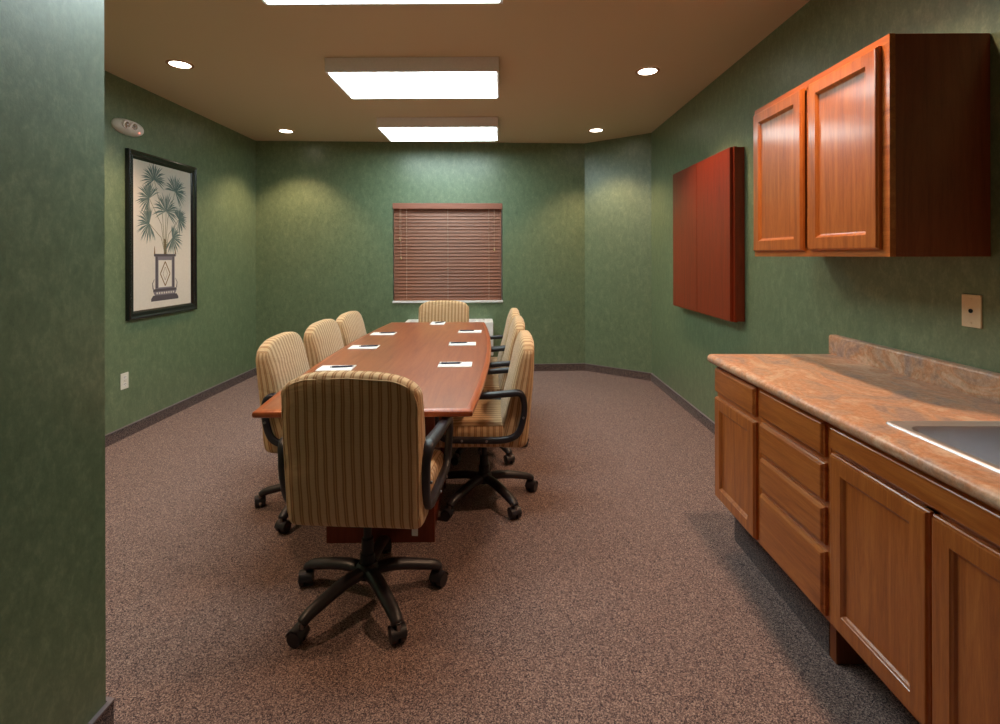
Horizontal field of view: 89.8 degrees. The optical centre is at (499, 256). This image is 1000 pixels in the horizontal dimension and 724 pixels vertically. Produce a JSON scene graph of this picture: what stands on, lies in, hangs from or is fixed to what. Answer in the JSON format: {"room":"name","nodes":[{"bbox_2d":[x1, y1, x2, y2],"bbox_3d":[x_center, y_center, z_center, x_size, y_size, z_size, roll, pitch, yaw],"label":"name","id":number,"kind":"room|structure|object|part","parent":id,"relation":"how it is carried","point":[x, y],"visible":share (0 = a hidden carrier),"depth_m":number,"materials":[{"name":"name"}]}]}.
{"room":"conference room","nodes":[
{"label":"conference room","id":0,"kind":"room"},
{"bbox_2d":[0,0,114,723],"bbox_3d":[-2.132,0.016,-0.616,1.934,2.783,4.236,0,0,0],"label":"wall","id":1,"kind":"structure","parent":0,"point":[53,591],"depth_m":1.31,"materials":[{"name":"green paint"}]},
{"bbox_2d":[104,70,255,434],"bbox_3d":[-2.990,0.018,3.783,0.150,2.783,4.569,0,0,0],"label":"wall","id":2,"kind":"structure","parent":0,"point":[169,359],"depth_m":4.69,"materials":[{"name":"green paint"}]},
{"bbox_2d":[120,372,128,389],"bbox_3d":[-2.908,0.968,3.889,0.008,0.124,0.080,0,0,0],"label":"wall outlet","id":3,"kind":"object","parent":2,"relation":"attached to","point":[124,378],"visible":1,"depth_m":3.89,"materials":[{"name":"white paint"}]},
{"bbox_2d":[111,118,143,136],"bbox_3d":[-2.870,-1.005,3.917,0.093,0.120,0.300,0,0,0],"label":"emergency light","id":4,"kind":"object","parent":2,"relation":"attached to","point":[123,126],"visible":1,"depth_m":3.85,"materials":[{"name":"white paint"}]},
{"bbox_2d":[125,148,196,320],"bbox_3d":[-2.893,-0.169,4.336,0.035,1.347,0.868,0,0,0],"label":"framed print","id":5,"kind":"object","parent":2,"relation":"attached to","point":[160,193],"visible":1,"depth_m":4.25,"materials":[{"name":"beige paper"}]},
{"bbox_2d":[105,367,256,447],"bbox_3d":[-2.906,1.365,3.733,0.014,0.089,4.469,0,0,0],"label":"baseboard","id":6,"kind":"structure","parent":2,"relation":"attached to","point":[117,435],"depth_m":4.43,"materials":[{"name":"rubber"}]},
{"bbox_2d":[256,141,584,363],"bbox_3d":[-0.980,0.014,6.130,4.089,2.783,0.150,0,0,-3],"label":"wall","id":7,"kind":"structure","parent":0,"point":[325,211],"depth_m":6.04,"materials":[{"name":"green paint"}]},
{"bbox_2d":[392,210,502,302],"bbox_3d":[-0.628,-0.040,6.132,1.332,1.205,0.167,0,0,-3],"label":"window","id":8,"kind":"structure","parent":7,"relation":"in","point":[421,301],"depth_m":6.08,"materials":[{"name":"white paint"}]},
{"bbox_2d":[393,203,501,300],"bbox_3d":[-0.626,-0.052,6.092,1.320,1.177,0.075,0,0,-3],"label":"window blind","id":9,"kind":"object","parent":8,"relation":"attached to","point":[443,251],"visible":0.99,"depth_m":6.11,"materials":[{"name":"brown wood"}]},
{"bbox_3d":[-0.627,0.527,6.105,1.307,0.018,0.032,0,0,-3],"label":"rail","id":10,"kind":"part","parent":9,"relation":"part of","materials":[{"name":"brown wood"}]},
{"bbox_3d":[-0.626,0.550,6.110,1.332,0.024,0.122,0,0,-3],"label":"sill","id":11,"kind":"part","parent":8,"relation":"part of","materials":[{"name":"white paint"}]},
{"bbox_2d":[534,363,584,370],"bbox_3d":[-0.923,1.360,6.050,3.949,0.089,0.014,0,0,-3],"label":"baseboard","id":12,"kind":"structure","parent":7,"relation":"attached to","point":[559,366],"depth_m":6.12,"materials":[{"name":"wood"}]},
{"bbox_2d":[104,0,809,142],"bbox_3d":[-0.630,-1.429,1.832,4.907,0.100,9.155,0,0,0],"label":"ceiling","id":13,"kind":"structure","parent":0,"point":[567,68],"depth_m":3.44,"materials":[{"name":"beige paint"}]},
{"bbox_2d":[165,59,193,68],"bbox_3d":[-2.286,-1.370,3.587,0.176,0.007,0.176,0,0,0],"label":"recessed light","id":14,"kind":"object","parent":13,"relation":"in","point":[180,64],"visible":1,"depth_m":3.58,"materials":[{"name":"white glass"}]},
{"bbox_2d":[277,129,294,132],"bbox_3d":[-2.341,-1.370,5.498,0.176,0.007,0.176,0,0,0],"label":"recessed light","id":15,"kind":"object","parent":13,"relation":"in","point":[278,130],"visible":1,"depth_m":5.50,"materials":[{"name":"white glass"}]},
{"bbox_2d":[262,0,502,4],"bbox_3d":[-0.588,-1.326,2.252,1.206,0.103,0.595,0,0,0],"label":"ceiling light","id":16,"kind":"object","parent":13,"relation":"attached to","point":[267,2],"visible":1,"depth_m":2.52,"materials":[{"name":"plastic"}]},
{"bbox_2d":[325,57,498,98],"bbox_3d":[-0.606,-1.326,3.769,1.206,0.103,0.595,0,0,0],"label":"ceiling light","id":17,"kind":"object","parent":13,"relation":"attached to","point":[376,77],"visible":1,"depth_m":3.57,"materials":[{"name":"glowing white acrylic diffuser"},{"name":"painted metal"}]},
{"bbox_2d":[329,72,496,98],"bbox_3d":[-0.606,-1.283,3.769,1.168,0.016,0.557,0,0,0],"label":"diffuser","id":18,"kind":"object","parent":17,"relation":"attached to","point":[357,85],"depth_m":3.72,"materials":[{"name":"white plastic"}]},
{"bbox_2d":[377,117,498,140],"bbox_3d":[-0.615,-1.326,5.267,1.206,0.103,0.595,0,0,0],"label":"ceiling light","id":19,"kind":"object","parent":13,"relation":"attached to","point":[393,128],"visible":1,"depth_m":5.01,"materials":[{"name":"plastic"}]},
{"bbox_2d":[379,127,496,140],"bbox_3d":[-0.615,-1.283,5.267,1.168,0.016,0.557,0,0,0],"label":"diffuser","id":20,"kind":"object","parent":19,"relation":"attached to","point":[391,133],"depth_m":5.21,"materials":[{"name":"white plastic"}]},
{"bbox_2d":[588,128,603,132],"bbox_3d":[1.059,-1.378,5.492,0.176,0.007,0.176,0,0,0],"label":"recessed light","id":21,"kind":"object","parent":13,"relation":"in","point":[594,130],"visible":1,"depth_m":5.49,"materials":[{"name":"white glass"}]},
{"bbox_2d":[635,67,659,75],"bbox_3d":[1.105,-1.378,3.742,0.176,0.007,0.176,0,0,0],"label":"recessed light","id":22,"kind":"object","parent":13,"relation":"in","point":[645,71],"visible":1,"depth_m":3.73,"materials":[{"name":"white glass"}]},
{"bbox_2d":[105,371,919,723],"bbox_3d":[-0.623,1.454,1.832,4.907,0.100,9.155,0,0,0],"label":"floor","id":23,"kind":"structure","parent":0,"point":[622,590],"depth_m":2.07,"materials":[{"name":"carpet"}]},
{"bbox_2d":[254,332,309,532],"bbox_3d":[-1.046,0.922,2.835,0.681,0.965,0.636,0,0,-3],"label":"office chair","id":24,"kind":"object","parent":23,"relation":"on","point":[281,358],"visible":0.31,"depth_m":2.61,"materials":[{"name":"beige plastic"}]},
{"bbox_3d":[-1.203,1.304,2.822,0.290,0.087,0.062,0,0,-6],"label":"leg","id":25,"kind":"part","parent":24,"relation":"part of","materials":[{"name":"black plastic"}]},
{"bbox_3d":[-0.965,0.843,2.571,0.504,0.287,0.051,0,0,-3],"label":"armrest","id":26,"kind":"part","parent":24,"relation":"part of","materials":[{"name":"black plastic"}]},
{"bbox_3d":[-1.076,1.304,2.679,0.062,0.087,0.290,0,0,12],"label":"leg","id":27,"kind":"part","parent":24,"relation":"part of","materials":[{"name":"black plastic"}]},
{"bbox_3d":[-1.171,0.732,2.832,0.208,0.584,0.520,0,0,-3],"label":"backrest","id":28,"kind":"part","parent":24,"relation":"part of","materials":[{"name":"fabric"}]},
{"bbox_2d":[303,319,343,367],"bbox_3d":[-1.015,0.926,3.495,0.638,0.958,0.643,0,0,0],"label":"office chair","id":29,"kind":"object","parent":23,"relation":"on","point":[322,338],"visible":0.11,"depth_m":3.33,"materials":[{"name":"beige fabric"}]},
{"bbox_2d":[336,311,366,346],"bbox_3d":[-1.032,0.931,4.128,0.659,0.948,0.633,0,0,1],"label":"office chair","id":30,"kind":"object","parent":23,"relation":"on","point":[351,325],"visible":0.11,"depth_m":3.99,"materials":[{"name":"beige fabric"}]},
{"bbox_2d":[277,370,452,647],"bbox_3d":[-0.540,0.911,2.094,0.664,0.986,0.653,0,0,4],"label":"office chair","id":31,"kind":"object","parent":23,"relation":"on","point":[354,450],"visible":1,"depth_m":1.80,"materials":[{"name":"fabric"}]},
{"bbox_3d":[-0.785,0.822,2.093,0.051,0.287,0.504,0,0,4],"label":"armrest","id":32,"kind":"part","parent":31,"relation":"part of","materials":[{"name":"black plastic"}]},
{"bbox_3d":[-0.638,1.303,1.928,0.062,0.087,0.290,0,0,36],"label":"leg","id":33,"kind":"part","parent":31,"relation":"part of","materials":[{"name":"black plastic"}]},
{"bbox_3d":[-0.696,1.303,2.111,0.290,0.087,0.062,0,0,18],"label":"leg","id":34,"kind":"part","parent":31,"relation":"part of","materials":[{"name":"black plastic"}]},
{"bbox_3d":[-0.530,0.709,1.879,0.520,0.584,0.208,0,0,4],"label":"backrest","id":35,"kind":"part","parent":31,"relation":"part of","materials":[{"name":"fabric"}]},
{"bbox_3d":[-0.540,1.303,2.222,0.062,0.087,0.290,0,0,0],"label":"leg","id":36,"kind":"part","parent":31,"relation":"part of","materials":[{"name":"black plastic"}]},
{"bbox_3d":[-0.447,1.302,1.927,0.062,0.087,0.290,0,0,-36],"label":"leg","id":37,"kind":"part","parent":31,"relation":"part of","materials":[{"name":"black plastic"}]},
{"bbox_3d":[-0.386,1.302,2.108,0.290,0.087,0.062,0,0,-18],"label":"leg","id":38,"kind":"part","parent":31,"relation":"part of","materials":[{"name":"black plastic"}]},
{"bbox_3d":[-0.514,0.930,2.092,0.496,0.146,0.500,0,0,4],"label":"seat","id":39,"kind":"part","parent":31,"relation":"part of","materials":[{"name":"fabric"}]},
{"bbox_3d":[-0.246,0.821,2.051,0.051,0.287,0.504,0,0,4],"label":"armrest","id":40,"kind":"part","parent":31,"relation":"part of","materials":[{"name":"black plastic"}]},
{"bbox_2d":[252,322,490,542],"bbox_3d":[-0.597,1.029,3.555,1.076,0.750,2.860,0,0,-1],"label":"conference table","id":41,"kind":"object","parent":23,"relation":"on","point":[415,352],"visible":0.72,"depth_m":2.92,"materials":[{"name":"brown wood"}]},
{"bbox_2d":[315,365,356,370],"bbox_3d":[-0.951,0.652,2.922,0.200,0.005,0.136,0,0,-2],"label":"notepad","id":42,"kind":"object","parent":41,"relation":"on","point":[324,367],"visible":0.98,"depth_m":2.90,"materials":[{"name":"white paper"}]},
{"bbox_2d":[330,365,352,367],"bbox_3d":[-0.921,0.644,2.932,0.136,0.011,0.010,0,0,-12],"label":"pen","id":43,"kind":"object","parent":42,"relation":"on","point":[345,365],"visible":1,"depth_m":2.93,"materials":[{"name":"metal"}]},
{"bbox_2d":[348,345,379,348],"bbox_3d":[-0.971,0.652,3.598,0.200,0.005,0.136,0,0,-1],"label":"notepad","id":44,"kind":"object","parent":41,"relation":"on","point":[352,346],"visible":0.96,"depth_m":3.57,"materials":[{"name":"white paper"}]},
{"bbox_2d":[370,332,396,334],"bbox_3d":[-0.976,0.652,4.223,0.200,0.005,0.136,0,0,-1],"label":"notepad","id":45,"kind":"object","parent":41,"relation":"on","point":[373,333],"visible":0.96,"depth_m":4.22,"materials":[{"name":"white paper"}]},
{"bbox_2d":[430,322,444,324],"bbox_3d":[-0.600,0.651,4.875,0.136,0.005,0.200,0,0,-1],"label":"notepad","id":46,"kind":"object","parent":41,"relation":"on","point":[431,323],"visible":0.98,"depth_m":4.84,"materials":[{"name":"white paper"}]},
{"bbox_2d":[438,362,471,366],"bbox_3d":[-0.266,0.650,3.012,0.200,0.005,0.136,0,0,-1],"label":"notepad","id":47,"kind":"object","parent":41,"relation":"on","point":[463,364],"visible":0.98,"depth_m":2.98,"materials":[{"name":"white paper"}]},
{"bbox_2d":[439,362,461,363],"bbox_3d":[-0.296,0.643,3.022,0.136,0.011,0.010,0,0,-7],"label":"pen","id":48,"kind":"object","parent":47,"relation":"on","point":[441,362],"visible":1,"depth_m":3.02,"materials":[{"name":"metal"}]},
{"bbox_2d":[448,342,475,345],"bbox_3d":[-0.275,0.650,3.722,0.200,0.005,0.136,0,0,-2],"label":"notepad","id":49,"kind":"object","parent":41,"relation":"on","point":[468,343],"visible":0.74,"depth_m":3.68,"materials":[{"name":"white paper"}]},
{"bbox_2d":[458,330,481,332],"bbox_3d":[-0.256,0.650,4.332,0.200,0.005,0.136,0,0,-1],"label":"notepad","id":50,"kind":"object","parent":41,"relation":"on","point":[474,331],"visible":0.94,"depth_m":4.32,"materials":[{"name":"white paper"}]},
{"bbox_2d":[418,300,468,321],"bbox_3d":[-0.556,0.931,4.978,0.631,0.946,0.647,0,0,0],"label":"office chair","id":51,"kind":"object","parent":23,"relation":"on","point":[437,310],"visible":0.15,"depth_m":5.14,"materials":[{"name":"beige fabric"}]},
{"bbox_2d":[406,319,492,355],"bbox_3d":[-0.589,1.073,5.920,1.025,0.663,0.303,0,0,-3],"label":"air conditioner","id":52,"kind":"object","parent":23,"relation":"on","point":[489,322],"visible":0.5,"depth_m":5.81,"materials":[{"name":"white paint"}]},
{"bbox_2d":[410,319,475,321],"bbox_3d":[-0.659,0.759,5.897,0.765,0.008,0.185,0,0,-3],"label":"grille","id":53,"kind":"object","parent":52,"relation":"attached to","point":[470,320],"depth_m":5.89,"materials":[{"name":"metal"}]},
{"bbox_2d":[435,330,537,520],"bbox_3d":[-0.088,0.923,2.945,0.642,0.958,0.650,0,0,-1],"label":"office chair","id":54,"kind":"object","parent":23,"relation":"on","point":[504,422],"visible":0.83,"depth_m":2.68,"materials":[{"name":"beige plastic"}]},
{"bbox_3d":[-0.244,1.302,2.967,0.290,0.087,0.062,0,0,18],"label":"leg","id":55,"kind":"part","parent":54,"relation":"part of","materials":[{"name":"black plastic"}]},
{"bbox_3d":[-0.187,1.302,2.785,0.062,0.087,0.290,0,0,36],"label":"leg","id":56,"kind":"part","parent":54,"relation":"part of","materials":[{"name":"black plastic"}]},
{"bbox_3d":[-0.126,0.958,2.915,0.500,0.146,0.496,0,0,-1],"label":"seat","id":57,"kind":"part","parent":54,"relation":"part of","materials":[{"name":"fabric"}]},
{"bbox_3d":[-0.103,0.848,2.645,0.504,0.287,0.051,0,0,-1],"label":"armrest","id":58,"kind":"part","parent":54,"relation":"part of","materials":[{"name":"black plastic"}]},
{"bbox_3d":[-0.108,0.848,3.186,0.504,0.287,0.051,0,0,-1],"label":"armrest","id":59,"kind":"part","parent":54,"relation":"part of","materials":[{"name":"black plastic"}]},
{"bbox_3d":[0.005,1.302,2.783,0.062,0.087,0.290,0,0,-36],"label":"leg","id":60,"kind":"part","parent":54,"relation":"part of","materials":[{"name":"black plastic"}]},
{"bbox_3d":[0.066,1.301,2.965,0.290,0.087,0.062,0,0,-18],"label":"leg","id":61,"kind":"part","parent":54,"relation":"part of","materials":[{"name":"black plastic"}]},
{"bbox_3d":[0.088,0.736,2.918,0.208,0.584,0.520,0,0,-1],"label":"backrest","id":62,"kind":"part","parent":54,"relation":"part of","materials":[{"name":"fabric"}]},
{"bbox_2d":[451,316,528,465],"bbox_3d":[-0.103,0.921,3.650,0.642,0.964,0.650,0,0,-1],"label":"office chair","id":63,"kind":"object","parent":23,"relation":"on","point":[494,382],"visible":0.27,"depth_m":3.39,"materials":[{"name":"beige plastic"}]},
{"bbox_3d":[-0.201,1.302,3.490,0.062,0.087,0.290,0,0,36],"label":"leg","id":64,"kind":"part","parent":63,"relation":"part of","materials":[{"name":"black plastic"}]},
{"bbox_3d":[-0.140,0.952,3.621,0.500,0.146,0.496,0,0,-1],"label":"seat","id":65,"kind":"part","parent":63,"relation":"part of","materials":[{"name":"fabric"}]},
{"bbox_3d":[-0.118,0.843,3.350,0.504,0.287,0.051,0,0,-1],"label":"armrest","id":66,"kind":"part","parent":63,"relation":"part of","materials":[{"name":"black plastic"}]},
{"bbox_3d":[-0.123,0.843,3.891,0.504,0.287,0.051,0,0,-1],"label":"armrest","id":67,"kind":"part","parent":63,"relation":"part of","materials":[{"name":"black plastic"}]},
{"bbox_3d":[-0.010,1.302,3.488,0.062,0.087,0.290,0,0,-36],"label":"leg","id":68,"kind":"part","parent":63,"relation":"part of","materials":[{"name":"black plastic"}]},
{"bbox_3d":[0.073,0.730,3.623,0.208,0.584,0.520,0,0,-1],"label":"backrest","id":69,"kind":"part","parent":63,"relation":"part of","materials":[{"name":"fabric"}]},
{"bbox_2d":[489,308,519,368],"bbox_3d":[-0.131,0.924,4.266,0.635,0.958,0.650,0,0,-1],"label":"office chair","id":70,"kind":"object","parent":23,"relation":"on","point":[513,312],"visible":0.12,"depth_m":4.11,"materials":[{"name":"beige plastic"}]},
{"bbox_3d":[-0.151,0.958,4.241,0.500,0.146,0.496,0,0,-1],"label":"seat","id":71,"kind":"part","parent":70,"relation":"part of","materials":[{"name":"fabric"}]},
{"bbox_3d":[-0.133,0.849,4.511,0.504,0.287,0.051,0,0,-1],"label":"armrest","id":72,"kind":"part","parent":70,"relation":"part of","materials":[{"name":"black plastic"}]},
{"bbox_3d":[0.063,0.736,4.243,0.208,0.584,0.520,0,0,-1],"label":"backrest","id":73,"kind":"part","parent":70,"relation":"part of","materials":[{"name":"fabric"}]},
{"bbox_2d":[715,367,780,595],"bbox_3d":[1.367,0.963,2.262,0.626,0.870,0.415,0,0,0],"label":"base cabinet","id":74,"kind":"object","parent":23,"relation":"on","point":[737,402],"visible":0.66,"depth_m":2.23,"materials":[{"name":"brown wood"}]},
{"bbox_3d":[1.063,0.605,2.271,0.020,0.120,0.386,0,0,0],"label":"drawer","id":75,"kind":"part","parent":74,"relation":"part of","materials":[{"name":"brown wood"}]},
{"bbox_3d":[1.064,0.931,2.271,0.020,0.486,0.386,0,0,0],"label":"door","id":76,"kind":"part","parent":74,"relation":"part of","materials":[{"name":"brown wood"}]},
{"bbox_3d":[1.084,0.857,2.264,0.020,0.658,0.414,0,0,0],"label":"frame","id":77,"kind":"part","parent":74,"relation":"part of","materials":[{"name":"brown wood"}]},
{"bbox_2d":[760,389,865,663],"bbox_3d":[1.364,0.963,1.833,0.626,0.870,0.440,0,0,0],"label":"base cabinet","id":78,"kind":"object","parent":23,"relation":"on","point":[796,450],"visible":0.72,"depth_m":1.78,"materials":[{"name":"brown wood"}]},
{"bbox_3d":[1.061,1.066,1.834,0.020,0.208,0.404,0,0,0],"label":"drawer","id":79,"kind":"part","parent":78,"relation":"part of","materials":[{"name":"brown wood"}]},
{"bbox_3d":[1.061,0.878,1.834,0.020,0.122,0.404,0,0,0],"label":"drawer","id":80,"kind":"part","parent":78,"relation":"part of","materials":[{"name":"brown wood"}]},
{"bbox_3d":[1.060,0.736,1.834,0.020,0.124,0.404,0,0,0],"label":"drawer","id":81,"kind":"part","parent":78,"relation":"part of","materials":[{"name":"brown wood"}]},
{"bbox_3d":[1.060,0.595,1.834,0.020,0.114,0.404,0,0,0],"label":"drawer","id":82,"kind":"part","parent":78,"relation":"part of","materials":[{"name":"brown wood"}]},
{"bbox_3d":[1.081,0.857,1.834,0.020,0.658,0.440,0,0,0],"label":"frame","id":83,"kind":"part","parent":78,"relation":"part of","materials":[{"name":"brown wood"}]},
{"bbox_2d":[830,425,999,723],"bbox_3d":[1.359,0.857,1.231,0.626,0.658,0.757,0,0,0],"label":"base cabinet","id":84,"kind":"object","parent":23,"relation":"on","point":[915,557],"visible":0.91,"depth_m":1.26,"materials":[{"name":"brown wood"}]},
{"bbox_2d":[707,335,999,510],"bbox_3d":[1.351,0.460,1.670,0.650,0.135,1.680,0,0,0],"label":"countertop","id":85,"kind":"structure","parent":84,"relation":"on","point":[858,387],"depth_m":1.75,"materials":[{"name":"stone"}]},
{"bbox_2d":[886,421,999,472],"bbox_3d":[1.314,0.569,1.176,0.392,0.181,0.572,0,0,0],"label":"sink","id":86,"kind":"object","parent":85,"relation":"in","point":[978,442],"visible":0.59,"depth_m":1.42,"materials":[{"name":"metal"}]},
{"bbox_2d":[912,426,999,465],"bbox_3d":[1.314,0.572,1.176,0.324,0.176,0.504,0,0,0],"label":"basin","id":87,"kind":"object","parent":86,"relation":"in","point":[982,443],"depth_m":1.42,"materials":[{"name":"metal"}]},
{"bbox_3d":[1.058,0.895,1.412,0.020,0.538,0.368,0,0,0],"label":"door","id":88,"kind":"part","parent":84,"relation":"part of","materials":[{"name":"brown wood"}]},
{"bbox_3d":[1.056,0.575,1.233,0.020,0.078,0.726,0,0,0],"label":"drawer","id":89,"kind":"part","parent":84,"relation":"part of","materials":[{"name":"brown wood"}]},
{"bbox_3d":[1.055,0.895,1.044,0.020,0.538,0.348,0,0,0],"label":"door","id":90,"kind":"part","parent":84,"relation":"part of","materials":[{"name":"brown wood"}]},
{"bbox_2d":[585,133,651,372],"bbox_3d":[1.431,0.008,5.955,0.942,2.783,0.217,0,0,41],"label":"wall","id":91,"kind":"structure","parent":0,"point":[618,274],"depth_m":5.87,"materials":[{"name":"green paint"}]},
{"bbox_2d":[585,363,650,380],"bbox_3d":[1.375,1.355,5.882,0.840,0.089,0.014,0,0,38],"label":"baseboard","id":92,"kind":"structure","parent":91,"relation":"attached to","point":[588,367],"depth_m":5.87,"materials":[{"name":"rubber"}]},
{"bbox_2d":[651,0,999,421],"bbox_3d":[1.749,0.007,1.457,0.150,2.783,8.441,0,0,0],"label":"wall","id":93,"kind":"structure","parent":0,"point":[793,305],"depth_m":2.70,"materials":[{"name":"green paint"}]},
{"bbox_2d":[651,373,714,434],"bbox_3d":[1.690,1.354,4.053,0.014,0.089,3.151,0,0,0],"label":"baseboard","id":94,"kind":"structure","parent":93,"relation":"attached to","point":[697,414],"depth_m":4.55,"materials":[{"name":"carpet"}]},
{"bbox_2d":[673,146,744,321],"bbox_3d":[1.645,-0.151,4.050,0.094,1.210,1.205,0,0,0],"label":"wall cabinet","id":95,"kind":"object","parent":93,"relation":"attached to","point":[709,194],"visible":1,"depth_m":3.78,"materials":[{"name":"brown wood"}]},
{"bbox_3d":[1.621,-0.151,4.359,0.040,1.210,0.587,0,0,0],"label":"door","id":96,"kind":"part","parent":95,"relation":"part of","materials":[{"name":"brown wood"}]},
{"bbox_3d":[1.616,-0.151,3.754,0.040,1.210,0.612,0,0,0],"label":"door","id":97,"kind":"part","parent":95,"relation":"part of","materials":[{"name":"brown wood"}]},
{"bbox_2d":[753,33,990,256],"bbox_3d":[1.496,-0.380,2.168,0.364,0.762,0.917,0,0,0],"label":"upper cabinet","id":98,"kind":"object","parent":93,"relation":"attached to","point":[884,151],"visible":1,"depth_m":1.73,"materials":[{"name":"brown wood"}]},
{"bbox_3d":[1.326,-0.378,2.399,0.020,0.708,0.418,0,0,0],"label":"door","id":99,"kind":"part","parent":98,"relation":"part of","materials":[{"name":"brown wood"}]},
{"bbox_3d":[1.345,-0.379,2.169,0.020,0.762,0.917,0,0,0],"label":"frame","id":100,"kind":"part","parent":98,"relation":"part of","materials":[{"name":"brown wood"}]},
{"bbox_3d":[1.323,-0.378,1.942,0.020,0.708,0.395,0,0,0],"label":"door","id":101,"kind":"part","parent":98,"relation":"part of","materials":[{"name":"brown wood"}]},
{"bbox_2d":[829,335,999,403],"bbox_3d":[1.658,0.439,1.667,0.035,0.093,1.680,0,0,0],"label":"backsplash","id":102,"kind":"structure","parent":93,"relation":"attached to","point":[973,381],"depth_m":1.94,"materials":[{"name":"stone"}]},
{"bbox_2d":[962,294,981,328],"bbox_3d":[1.672,0.194,1.776,0.009,0.116,0.074,0,0,0],"label":"cable plate","id":103,"kind":"object","parent":93,"relation":"attached to","point":[971,304],"visible":1,"depth_m":1.77,"materials":[{"name":"beige plastic"}]}
]}

